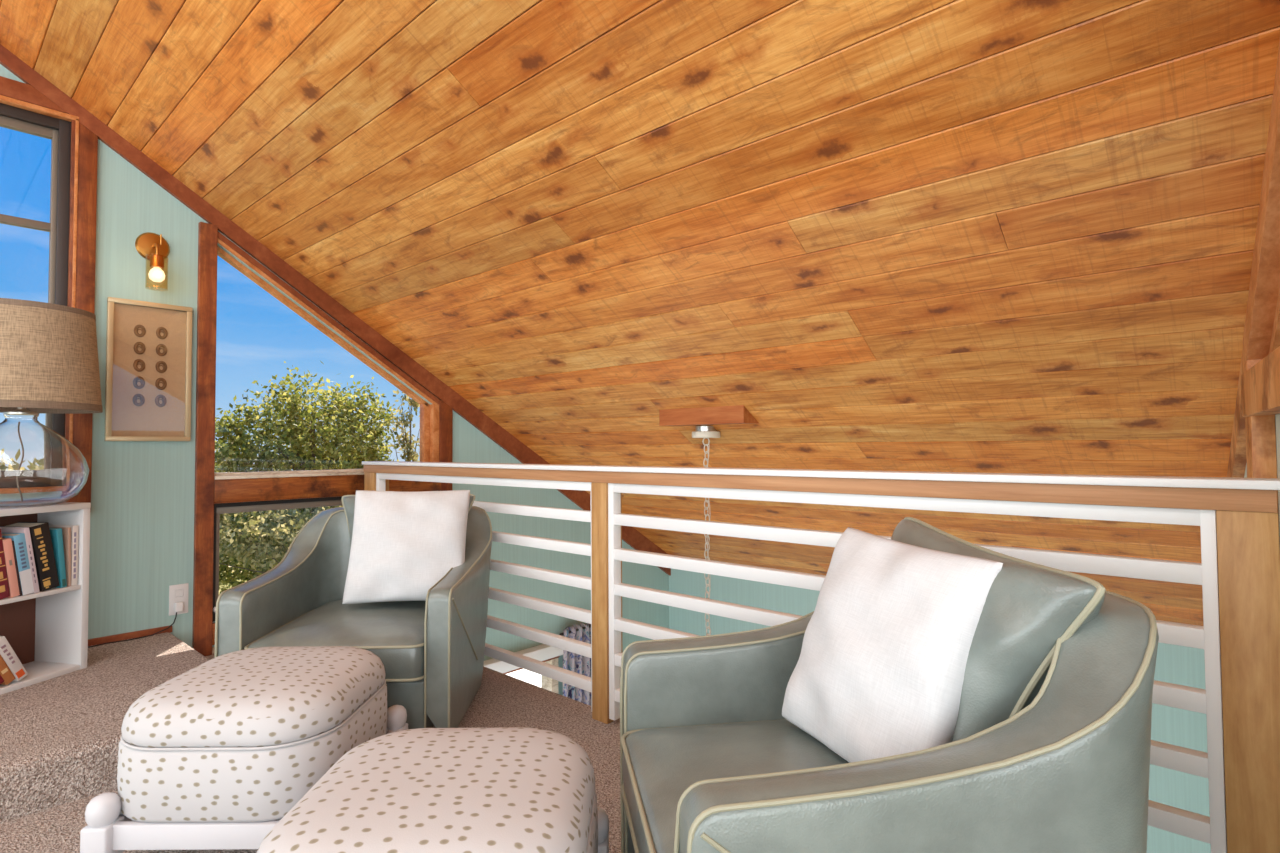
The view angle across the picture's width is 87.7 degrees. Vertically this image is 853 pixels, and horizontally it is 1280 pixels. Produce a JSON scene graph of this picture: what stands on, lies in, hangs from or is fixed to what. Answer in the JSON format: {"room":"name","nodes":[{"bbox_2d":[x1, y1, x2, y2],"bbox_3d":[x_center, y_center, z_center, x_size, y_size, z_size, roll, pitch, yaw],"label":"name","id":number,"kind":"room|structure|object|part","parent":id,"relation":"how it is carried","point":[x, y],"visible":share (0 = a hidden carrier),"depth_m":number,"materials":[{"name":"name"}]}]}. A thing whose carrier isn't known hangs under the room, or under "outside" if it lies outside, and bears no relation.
{"room":"loft sitting area","nodes":[
{"label":"loft sitting area","id":0,"kind":"room"},
{"bbox_2d":[0,632,208,822],"bbox_3d":[-3.410,1.083,1.341,1.405,0.160,4.455,-2,-2,42],"label":"step","id":1,"kind":"structure","parent":0,"point":[60,736],"depth_m":2.31,"materials":[{"name":"carpet"}]},
{"bbox_2d":[0,502,90,694],"bbox_3d":[-2.608,0.679,2.535,0.260,0.713,0.800,-1,-2,12],"label":"bookcase","id":2,"kind":"object","parent":1,"relation":"on","point":[47,631],"visible":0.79,"depth_m":2.88,"materials":[{"name":"white wood"}]},
{"bbox_2d":[0,529,9,599],"bbox_3d":[-2.562,0.536,2.597,0.163,0.276,0.082,-1,-2,12],"label":"book","id":3,"kind":"object","parent":2,"relation":"on","point":[4,588],"visible":1,"depth_m":2.59,"materials":[{"name":"red paper"}]},
{"bbox_2d":[0,655,15,684],"bbox_3d":[-2.543,0.915,2.591,0.133,0.190,0.117,-1,-2,12],"label":"book","id":4,"kind":"object","parent":2,"relation":"on","point":[5,672],"visible":1,"depth_m":2.60,"materials":[{"name":"brown paper"}]},
{"bbox_2d":[2,538,19,597],"bbox_3d":[-2.548,0.558,2.638,0.153,0.234,0.064,-1,-2,12],"label":"book","id":5,"kind":"object","parent":2,"relation":"on","point":[7,542],"visible":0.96,"depth_m":2.62,"materials":[{"name":"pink paper"}]},
{"bbox_2d":[0,636,27,681],"bbox_3d":[-2.534,0.915,2.632,0.133,0.192,0.122,-1,-2,12],"label":"book","id":6,"kind":"object","parent":2,"relation":"on","point":[7,653],"visible":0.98,"depth_m":2.62,"materials":[{"name":"grey paper"}]},
{"bbox_2d":[12,541,21,595],"bbox_3d":[-2.544,0.564,2.658,0.152,0.223,0.042,-1,-2,12],"label":"book","id":7,"kind":"object","parent":2,"relation":"on","point":[13,545],"visible":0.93,"depth_m":2.64,"materials":[{"name":"grey paper"}]},
{"bbox_2d":[2,533,33,595],"bbox_3d":[-2.539,0.552,2.681,0.153,0.248,0.078,-1,-2,12],"label":"book","id":8,"kind":"object","parent":2,"relation":"on","point":[25,575],"visible":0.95,"depth_m":2.66,"materials":[{"name":"blue paper"}]},
{"bbox_3d":[-2.730,0.693,2.561,0.006,0.687,0.740,-1,-2,12],"label":"panel","id":9,"kind":"part","parent":2,"relation":"part of","materials":[{"name":"brown"}]},
{"bbox_2d":[0,527,39,592],"bbox_3d":[-2.533,0.543,2.709,0.153,0.270,0.064,-1,-2,12],"label":"book","id":10,"kind":"object","parent":2,"relation":"on","point":[25,530],"visible":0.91,"depth_m":2.69,"materials":[{"name":"grey paper"}]},
{"bbox_2d":[0,522,58,591],"bbox_3d":[-2.527,0.538,2.760,0.163,0.281,0.114,-1,-2,12],"label":"book","id":11,"kind":"object","parent":2,"relation":"on","point":[45,564],"visible":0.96,"depth_m":2.74,"materials":[{"name":"black paper"}]},
{"bbox_3d":[-2.606,0.681,2.535,0.248,0.017,0.740,-1,-2,12],"label":"shelf","id":12,"kind":"part","parent":2,"relation":"part of","materials":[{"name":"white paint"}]},
{"bbox_2d":[0,298,102,507],"bbox_3d":[-2.572,-0.093,2.771,0.526,0.842,0.526,-2,-2,42],"label":"table lamp","id":13,"kind":"object","parent":2,"relation":"on","point":[49,363],"visible":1,"depth_m":2.67,"materials":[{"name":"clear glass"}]},
{"bbox_3d":[-2.573,-0.266,2.776,0.110,0.432,0.110,-2,-2,42],"label":"stem","id":14,"kind":"part","parent":13,"relation":"part of","materials":[{"name":"silver metal"}]},
{"bbox_3d":[-2.571,0.138,2.763,0.444,0.380,0.444,-2,-2,42],"label":"glass","id":15,"kind":"part","parent":13,"relation":"part of","materials":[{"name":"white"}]},
{"bbox_3d":[-2.573,-0.279,2.776,0.524,0.422,0.524,-2,-2,42],"label":"lamp shade","id":16,"kind":"part","parent":13,"relation":"part of","materials":[{"name":"fabric"}]},
{"bbox_2d":[49,528,66,587],"bbox_3d":[-2.509,0.555,2.821,0.153,0.251,0.047,-1,-2,12],"label":"book","id":17,"kind":"object","parent":2,"relation":"on","point":[56,533],"visible":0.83,"depth_m":2.80,"materials":[{"name":"teal paper"}]},
{"bbox_2d":[49,527,70,586],"bbox_3d":[-2.503,0.557,2.853,0.152,0.250,0.010,-1,0,12],"label":"book","id":18,"kind":"object","parent":2,"relation":"on","point":[66,531],"visible":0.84,"depth_m":2.83,"materials":[{"name":"beige paper"}]},
{"bbox_3d":[-2.527,0.703,2.911,0.259,0.687,0.030,-1,-2,12],"label":"panel","id":19,"kind":"part","parent":2,"relation":"part of","materials":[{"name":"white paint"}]},
{"bbox_2d":[49,525,78,585],"bbox_3d":[-2.497,0.555,2.874,0.153,0.255,0.024,-1,-2,12],"label":"book","id":20,"kind":"object","parent":2,"relation":"on","point":[74,528],"visible":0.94,"depth_m":2.86,"materials":[{"name":"white paper"}]},
{"bbox_2d":[0,654,620,852],"bbox_3d":[-1.174,1.238,0.009,6.500,0.260,5.485,-2,-2,42],"label":"floor","id":21,"kind":"structure","parent":0,"point":[501,700],"depth_m":2.45,"materials":[{"name":"carpet"}]},
{"bbox_2d":[80,646,407,852],"bbox_3d":[-1.116,0.945,2.007,0.621,0.450,0.654,0,-2,0],"label":"ottoman","id":22,"kind":"object","parent":21,"relation":"on","point":[213,756],"visible":0.82,"depth_m":1.73,"materials":[{"name":"white fabric"}]},
{"bbox_3d":[-1.381,1.055,1.713,0.074,0.214,0.074,0,-2,0],"label":"leg","id":23,"kind":"part","parent":22,"relation":"part of","materials":[{"name":"grey paint"}]},
{"bbox_2d":[121,646,385,747],"bbox_3d":[-1.125,0.780,2.012,0.592,0.120,0.596,0,-2,0],"label":"cushion","id":24,"kind":"object","parent":22,"relation":"on","point":[297,696],"depth_m":1.81,"materials":[{"name":"fabric"}]},
{"bbox_3d":[-1.111,1.058,2.003,0.562,0.066,0.602,0,-2,0],"label":"frame","id":25,"kind":"part","parent":22,"relation":"part of","materials":[{"name":"grey paint"}]},
{"bbox_3d":[-0.842,1.070,2.293,0.074,0.214,0.074,0,-2,0],"label":"leg","id":26,"kind":"part","parent":22,"relation":"part of","materials":[{"name":"grey paint"}]},
{"bbox_2d":[215,494,491,728],"bbox_3d":[-1.112,0.750,2.800,0.891,0.887,0.883,0,-2,-2],"label":"armchair","id":27,"kind":"object","parent":21,"relation":"on","point":[431,651],"visible":0.44,"depth_m":2.55,"materials":[{"name":"grey leather"}]},
{"bbox_2d":[248,600,425,678],"bbox_3d":[-1.108,0.838,2.723,0.638,0.179,0.728,0,-2,-2],"label":"seat cushion","id":28,"kind":"object","parent":27,"relation":"on","point":[394,631],"depth_m":2.47,"materials":[{"name":"grey leather"}]},
{"bbox_2d":[342,490,469,603],"bbox_3d":[-0.982,0.502,2.833,0.483,0.457,0.243,0,-2,-6],"label":"throw pillow","id":29,"kind":"object","parent":27,"relation":"on","point":[403,544],"visible":0.88,"depth_m":2.77,"materials":[{"name":"white fabric"}]},
{"bbox_2d":[343,495,472,549],"bbox_3d":[-1.071,0.545,3.014,0.602,0.480,0.238,0,-22,-2],"label":"cushion","id":30,"kind":"object","parent":27,"relation":"on","point":[348,500],"depth_m":3.05,"materials":[{"name":"white fabric"}]},
{"bbox_3d":[-1.107,1.036,2.740,0.638,0.212,0.705,0,-2,-2],"label":"seat","id":31,"kind":"part","parent":27,"relation":"part of","materials":[{"name":"grey leather"}]},
{"bbox_2d":[257,727,608,852],"bbox_3d":[-0.386,0.920,1.342,0.621,0.450,0.654,0,-2,0],"label":"ottoman","id":32,"kind":"object","parent":21,"relation":"on","point":[508,789],"visible":1,"depth_m":1.26,"materials":[{"name":"white fabric"}]},
{"bbox_3d":[-0.112,1.045,1.628,0.074,0.214,0.074,0,-2,0],"label":"leg","id":33,"kind":"part","parent":32,"relation":"part of","materials":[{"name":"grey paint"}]},
{"bbox_2d":[620,517,1158,852],"bbox_3d":[0.428,0.681,1.401,0.883,0.920,0.891,0,-2,-8],"label":"armchair","id":34,"kind":"object","parent":21,"relation":"on","point":[1048,751],"visible":0.72,"depth_m":1.08,"materials":[{"name":"grey leather"}]},
{"bbox_2d":[622,720,848,852],"bbox_3d":[0.356,0.788,1.387,0.728,0.179,0.638,0,-2,-8],"label":"seat cushion","id":35,"kind":"object","parent":34,"relation":"on","point":[662,758],"depth_m":1.43,"materials":[{"name":"grey leather"}]},
{"bbox_2d":[782,527,1002,762],"bbox_3d":[0.511,0.473,1.418,0.253,0.461,0.457,0,-2,-19],"label":"throw pillow","id":36,"kind":"object","parent":34,"relation":"on","point":[879,671],"visible":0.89,"depth_m":1.32,"materials":[{"name":"white fabric"}]},
{"bbox_2d":[891,519,1104,741],"bbox_3d":[0.641,0.475,1.402,0.238,0.480,0.602,20,0,-9],"label":"cushion","id":37,"kind":"object","parent":34,"relation":"on","point":[1038,624],"depth_m":1.17,"materials":[{"name":"grey leather"}]},
{"bbox_2d":[0,64,668,694],"bbox_3d":[-2.617,0.588,3.390,0.140,6.467,8.740,-2,-2,42],"label":"wall","id":38,"kind":"structure","parent":0,"point":[143,492],"depth_m":3.46,"materials":[{"name":"green paint"}]},
{"bbox_2d":[0,76,97,512],"bbox_3d":[-3.187,-0.595,2.752,0.130,2.000,1.444,-2,-2,42],"label":"window","id":39,"kind":"structure","parent":38,"relation":"in","point":[71,228],"depth_m":3.19,"materials":[{"name":"brown wood"}]},
{"bbox_3d":[-3.217,-0.570,2.739,0.040,1.750,1.225,-2,-2,42],"label":"sash","id":40,"kind":"part","parent":39,"relation":"part of","materials":[{"name":"grey metal"}]},
{"bbox_3d":[-3.152,-0.597,2.719,0.026,2.000,1.442,-2,-2,42],"label":"head casing","id":41,"kind":"part","parent":39,"relation":"part of","materials":[{"name":"brown wood"}]},
{"bbox_3d":[-3.192,-0.590,2.753,0.070,1.790,1.278,-2,-2,42],"label":"frame","id":42,"kind":"part","parent":39,"relation":"part of","materials":[{"name":"wood"}]},
{"bbox_3d":[-2.700,-0.579,3.218,0.026,1.990,0.099,-2,-2,42],"label":"casing","id":43,"kind":"part","parent":39,"relation":"part of","materials":[{"name":"brown wood"}]},
{"bbox_2d":[88,625,171,645],"bbox_3d":[-2.651,1.044,3.217,0.018,0.035,0.655,-2,-2,42],"label":"baseboard","id":44,"kind":"structure","parent":38,"relation":"attached to","point":[118,637],"depth_m":3.31,"materials":[{"name":"brown wood"}]},
{"bbox_2d":[104,297,191,440],"bbox_3d":[-2.511,-0.281,3.414,0.030,0.712,0.356,-2,-2,42],"label":"framed picture","id":45,"kind":"object","parent":38,"relation":"attached to","point":[149,344],"visible":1,"depth_m":3.41,"materials":[{"name":"beige paper"}]},
{"bbox_2d":[135,232,169,281],"bbox_3d":[-2.468,-0.849,3.395,0.147,0.310,0.148,-2,-2,42],"label":"wall sconce","id":46,"kind":"object","parent":38,"relation":"attached to","point":[153,247],"visible":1,"depth_m":3.40,"materials":[{"name":"gold metal"}]},
{"bbox_3d":[-2.514,-0.928,3.439,0.024,0.148,0.148,-2,-2,42],"label":"plate","id":47,"kind":"part","parent":46,"relation":"part of","materials":[{"name":"gold metal"}]},
{"bbox_3d":[-2.448,-0.768,3.375,0.070,0.075,0.070,-2,-2,42],"label":"bulb","id":48,"kind":"part","parent":46,"relation":"part of","materials":[{"name":"white glass"}]},
{"bbox_3d":[-2.467,-0.895,3.395,0.110,0.180,0.060,-2,-2,42],"label":"arm","id":49,"kind":"part","parent":46,"relation":"part of","materials":[{"name":"gold metal"}]},
{"bbox_2d":[169,583,188,615],"bbox_3d":[-2.406,0.905,3.481,0.035,0.156,0.086,-2,-2,42],"label":"wall outlet","id":50,"kind":"object","parent":38,"relation":"attached to","point":[178,594],"visible":1,"depth_m":3.48,"materials":[{"name":"white plastic"}]},
{"bbox_2d":[88,612,176,647],"bbox_3d":[-2.549,1.005,3.274,0.032,0.101,0.474,-2,-2,41],"label":"power cord","id":51,"kind":"object","parent":50,"relation":"attached to","point":[176,612],"visible":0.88,"depth_m":3.31,"materials":[{"name":"black plastic"}]},
{"bbox_2d":[175,589,182,596],"bbox_3d":[-2.414,0.873,3.489,0.005,0.038,0.036,-2,-2,42],"label":"socket","id":52,"kind":"object","parent":50,"relation":"attached to","point":[178,592],"depth_m":3.49,"materials":[{"name":"white plastic"}]},
{"bbox_2d":[192,222,217,655],"bbox_3d":[-2.342,0.062,3.587,0.030,2.328,0.085,-2,-2,42],"label":"trim","id":53,"kind":"structure","parent":38,"relation":"attached to","point":[207,233],"depth_m":3.58,"materials":[{"name":"brown wood"}]},
{"bbox_2d":[212,496,341,644],"bbox_3d":[-1.885,0.812,4.141,0.128,0.756,1.377,-2,-2,42],"label":"window","id":54,"kind":"structure","parent":38,"relation":"in","point":[222,508],"depth_m":3.74,"materials":[{"name":"black plastic"}]},
{"bbox_3d":[-1.883,1.133,4.131,0.128,0.115,1.377,-2,-2,42],"label":"sill","id":55,"kind":"part","parent":54,"relation":"part of","materials":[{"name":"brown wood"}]},
{"bbox_2d":[214,231,452,503],"bbox_3d":[-1.857,0.076,4.195,0.134,2.271,1.467,-2,-2,42],"label":"window","id":56,"kind":"structure","parent":38,"relation":"in","point":[436,419],"depth_m":4.07,"materials":[{"name":"brown wood"}]},
{"bbox_3d":[-1.863,-0.612,4.150,0.020,0.899,1.367,-2,-2,42],"label":"rake casing","id":57,"kind":"part","parent":56,"relation":"part of","materials":[{"name":"brown wood"}]},
{"bbox_3d":[-1.362,0.520,4.658,0.026,1.405,0.100,-2,-2,42],"label":"casing","id":58,"kind":"part","parent":56,"relation":"part of","materials":[{"name":"brown wood"}]},
{"bbox_2d":[0,44,670,575],"bbox_3d":[-1.804,-0.606,4.210,0.028,3.981,6.200,-2,-2,42],"label":"trim","id":59,"kind":"structure","parent":38,"relation":"attached to","point":[232,231],"depth_m":3.97,"materials":[{"name":"brown wood"}]},
{"bbox_2d":[483,644,562,693],"bbox_3d":[-0.997,2.527,5.005,0.200,1.670,1.020,-2,-2,42],"label":"window","id":60,"kind":"structure","parent":38,"relation":"in","point":[545,653],"depth_m":5.16,"materials":[{"name":"white"}]},
{"bbox_3d":[-0.995,1.770,5.002,0.045,0.155,0.990,-2,-2,42],"label":"head casing","id":61,"kind":"part","parent":60,"relation":"part of","materials":[{"name":"brown wood"}]},
{"bbox_3d":[-0.955,2.607,5.093,0.140,1.515,0.770,-2,-2,42],"label":"frame","id":62,"kind":"part","parent":60,"relation":"part of","materials":[{"name":"white"}]},
{"bbox_2d":[560,623,590,705],"bbox_3d":[-0.417,2.656,5.495,0.093,2.077,0.630,-2,-2,42],"label":"curtain","id":63,"kind":"object","parent":60,"relation":"hanging from","point":[573,662],"visible":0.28,"depth_m":5.41,"materials":[{"name":"fabric"}]},
{"bbox_3d":[-0.422,1.660,5.525,0.019,0.019,0.630,-2,-2,42],"label":"rod","id":64,"kind":"part","parent":63,"relation":"part of","materials":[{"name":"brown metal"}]},
{"bbox_2d":[506,669,540,686],"bbox_3d":[-2.854,4.601,9.883,8.600,0.450,7.000,-2,-2,42],"label":"patio","id":65,"kind":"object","parent":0,"point":[533,678],"depth_m":11.80,"materials":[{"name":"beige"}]},
{"bbox_2d":[0,0,1279,625],"bbox_3d":[0.610,-0.782,2.060,6.498,3.828,6.239,-2,-2,42],"label":"ceiling","id":66,"kind":"structure","parent":0,"point":[976,236],"depth_m":2.42,"materials":[{"name":"brown wood"}]},
{"bbox_2d":[142,0,434,195],"bbox_3d":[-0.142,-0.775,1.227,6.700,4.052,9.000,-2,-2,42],"label":"plank","id":67,"kind":"object","parent":66,"relation":"attached to","point":[260,0],"depth_m":2.63,"materials":[{"name":"brown wood"}]},
{"bbox_2d":[692,426,719,635],"bbox_3d":[0.385,0.738,3.814,0.164,1.479,0.164,-2,-2,42],"label":"pendant canopy","id":68,"kind":"object","parent":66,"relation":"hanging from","point":[703,432],"visible":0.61,"depth_m":3.80,"materials":[{"name":"silver metal"}]},
{"bbox_3d":[0.380,0.015,3.837,0.120,0.032,0.120,-2,-2,42],"label":"mounting plate","id":69,"kind":"part","parent":68,"relation":"part of","materials":[{"name":"silver metal"}]},
{"bbox_3d":[0.385,0.788,3.813,0.035,1.378,0.020,0,-2,-3],"label":"chain","id":70,"kind":"part","parent":68,"relation":"part of","materials":[{"name":"beige"}]},
{"bbox_3d":[0.394,0.733,3.807,0.016,1.350,0.020,-2,-2,42],"label":"cord","id":71,"kind":"part","parent":68,"relation":"part of","materials":[{"name":"beige plastic"}]},
{"bbox_2d":[659,405,757,425],"bbox_3d":[0.375,-0.056,3.708,0.575,0.092,0.150,-2,-2,42],"label":"block","id":72,"kind":"object","parent":66,"relation":"attached to","point":[721,415],"visible":1,"depth_m":3.62,"materials":[{"name":"brown wood"}]},
{"bbox_2d":[362,41,1279,852],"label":"railing","id":73,"kind":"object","parent":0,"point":[1260,379],"depth_m":1.67,"materials":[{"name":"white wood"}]},
{"bbox_3d":[-1.606,0.767,4.056,0.126,0.977,0.096,-2,-2,42],"label":"post","id":74,"kind":"part","parent":73,"relation":"part of","materials":[{"name":"brown wood"}]},
{"bbox_3d":[-0.872,0.722,3.369,1.870,0.937,0.043,-2,-2,42],"label":"panel frame","id":75,"kind":"part","parent":73,"relation":"part of","materials":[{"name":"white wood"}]},
{"bbox_3d":[-0.135,0.707,2.723,0.086,0.957,0.092,-2,-2,42],"label":"post","id":76,"kind":"part","parent":73,"relation":"part of","materials":[{"name":"brown wood"}]},
{"bbox_3d":[-0.099,0.683,2.694,4.197,1.044,0.127,-2,-2,42],"label":"guard rail","id":77,"kind":"part","parent":73,"relation":"part of","materials":[{"name":"white wood"}]},
{"bbox_3d":[0.575,0.672,2.061,1.851,0.937,0.043,-2,-2,42],"label":"panel frame","id":78,"kind":"part","parent":73,"relation":"part of","materials":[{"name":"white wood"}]},
{"bbox_3d":[1.310,0.658,1.421,0.097,0.957,0.097,-2,-2,42],"label":"wall post","id":79,"kind":"part","parent":73,"relation":"part of","materials":[{"name":"brown wood"}]},
{"bbox_3d":[1.752,-0.209,1.878,0.068,0.112,0.070,-2,-2,37],"label":"upright casing","id":80,"kind":"part","parent":73,"relation":"part of","materials":[{"name":"orange wood"}]},
{"bbox_3d":[1.361,-0.616,1.363,0.094,0.923,1.384,-2,-2,37],"label":"rake casing","id":81,"kind":"part","parent":73,"relation":"part of","materials":[{"name":"orange wood"}]},
{"bbox_3d":[1.730,0.596,1.836,0.050,1.300,0.130,-2,-2,37],"label":"casing","id":82,"kind":"part","parent":73,"relation":"part of","materials":[{"name":"brown wood"}]},
{"bbox_2d":[669,568,1210,852],"bbox_3d":[1.985,2.458,4.980,4.740,2.770,0.140,-2,-2,42],"label":"wall","id":83,"kind":"structure","parent":0,"point":[1175,664],"depth_m":3.93,"materials":[{"name":"green paint"}]},
{"bbox_2d":[1227,350,1279,534],"bbox_3d":[2.154,1.246,2.244,0.164,5.022,3.940,-2,-2,37],"label":"wall","id":84,"kind":"structure","parent":0,"point":[1237,465],"depth_m":2.27,"materials":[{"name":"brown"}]},
{"bbox_3d":[2.167,1.245,2.234,0.130,5.022,3.940,-2,-2,37],"label":"wall panel","id":85,"kind":"part","parent":84,"relation":"part of","materials":[{"name":"brown wood"}]},
{"label":"outside","id":86,"kind":"structure","parent":0,"visible":0},
{"bbox_2d":[219,508,301,593],"bbox_3d":[-22.610,4.817,33.816,70.000,2.238,100.000,-2,-2,42],"label":"ground","id":87,"kind":"structure","parent":86,"point":[220,586],"depth_m":21.34,"materials":[{"name":"green plant"}]},
{"bbox_2d":[215,437,235,469],"bbox_3d":[-19.561,2.591,29.056,5.966,5.480,5.805,0,-2,-19],"label":"tree","id":88,"kind":"object","parent":87,"relation":"on","point":[218,437],"visible":0.02,"depth_m":29.37,"materials":[{"name":"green plant"}]},
{"bbox_2d":[214,408,267,581],"bbox_3d":[-8.203,2.247,12.217,2.651,5.576,2.114,1,-2,-27],"label":"bushy tree","id":89,"kind":"object","parent":87,"relation":"on","point":[236,440],"visible":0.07,"depth_m":12.38,"materials":[{"name":"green plant"}]},
{"bbox_2d":[219,506,342,572],"bbox_3d":[-5.567,3.030,11.127,3.282,3.707,2.140,1,-2,-30],"label":"brushwood","id":90,"kind":"object","parent":87,"relation":"on","point":[256,553],"visible":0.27,"depth_m":10.41,"materials":[{"name":"green plant"}]},
{"bbox_2d":[214,361,403,594],"bbox_3d":[-6.851,1.809,13.947,4.273,6.547,4.315,0,-2,-12],"label":"oak tree","id":91,"kind":"object","parent":87,"relation":"on","point":[297,432],"visible":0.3,"depth_m":13.34,"materials":[{"name":"green plant"}]},
{"bbox_2d":[263,441,361,470],"bbox_3d":[-18.919,2.949,39.124,6.591,5.379,6.292,0,-2,3],"label":"tree","id":92,"kind":"object","parent":87,"relation":"on","point":[360,441],"visible":0.02,"depth_m":38.41,"materials":[{"name":"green plant"}]},
{"bbox_2d":[387,390,419,461],"bbox_3d":[-5.026,2.043,14.855,1.106,6.101,1.475,-2,-2,42],"label":"slender tree","id":93,"kind":"object","parent":87,"relation":"on","point":[410,454],"visible":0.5,"depth_m":14.72,"materials":[{"name":"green plant"}]}
]}

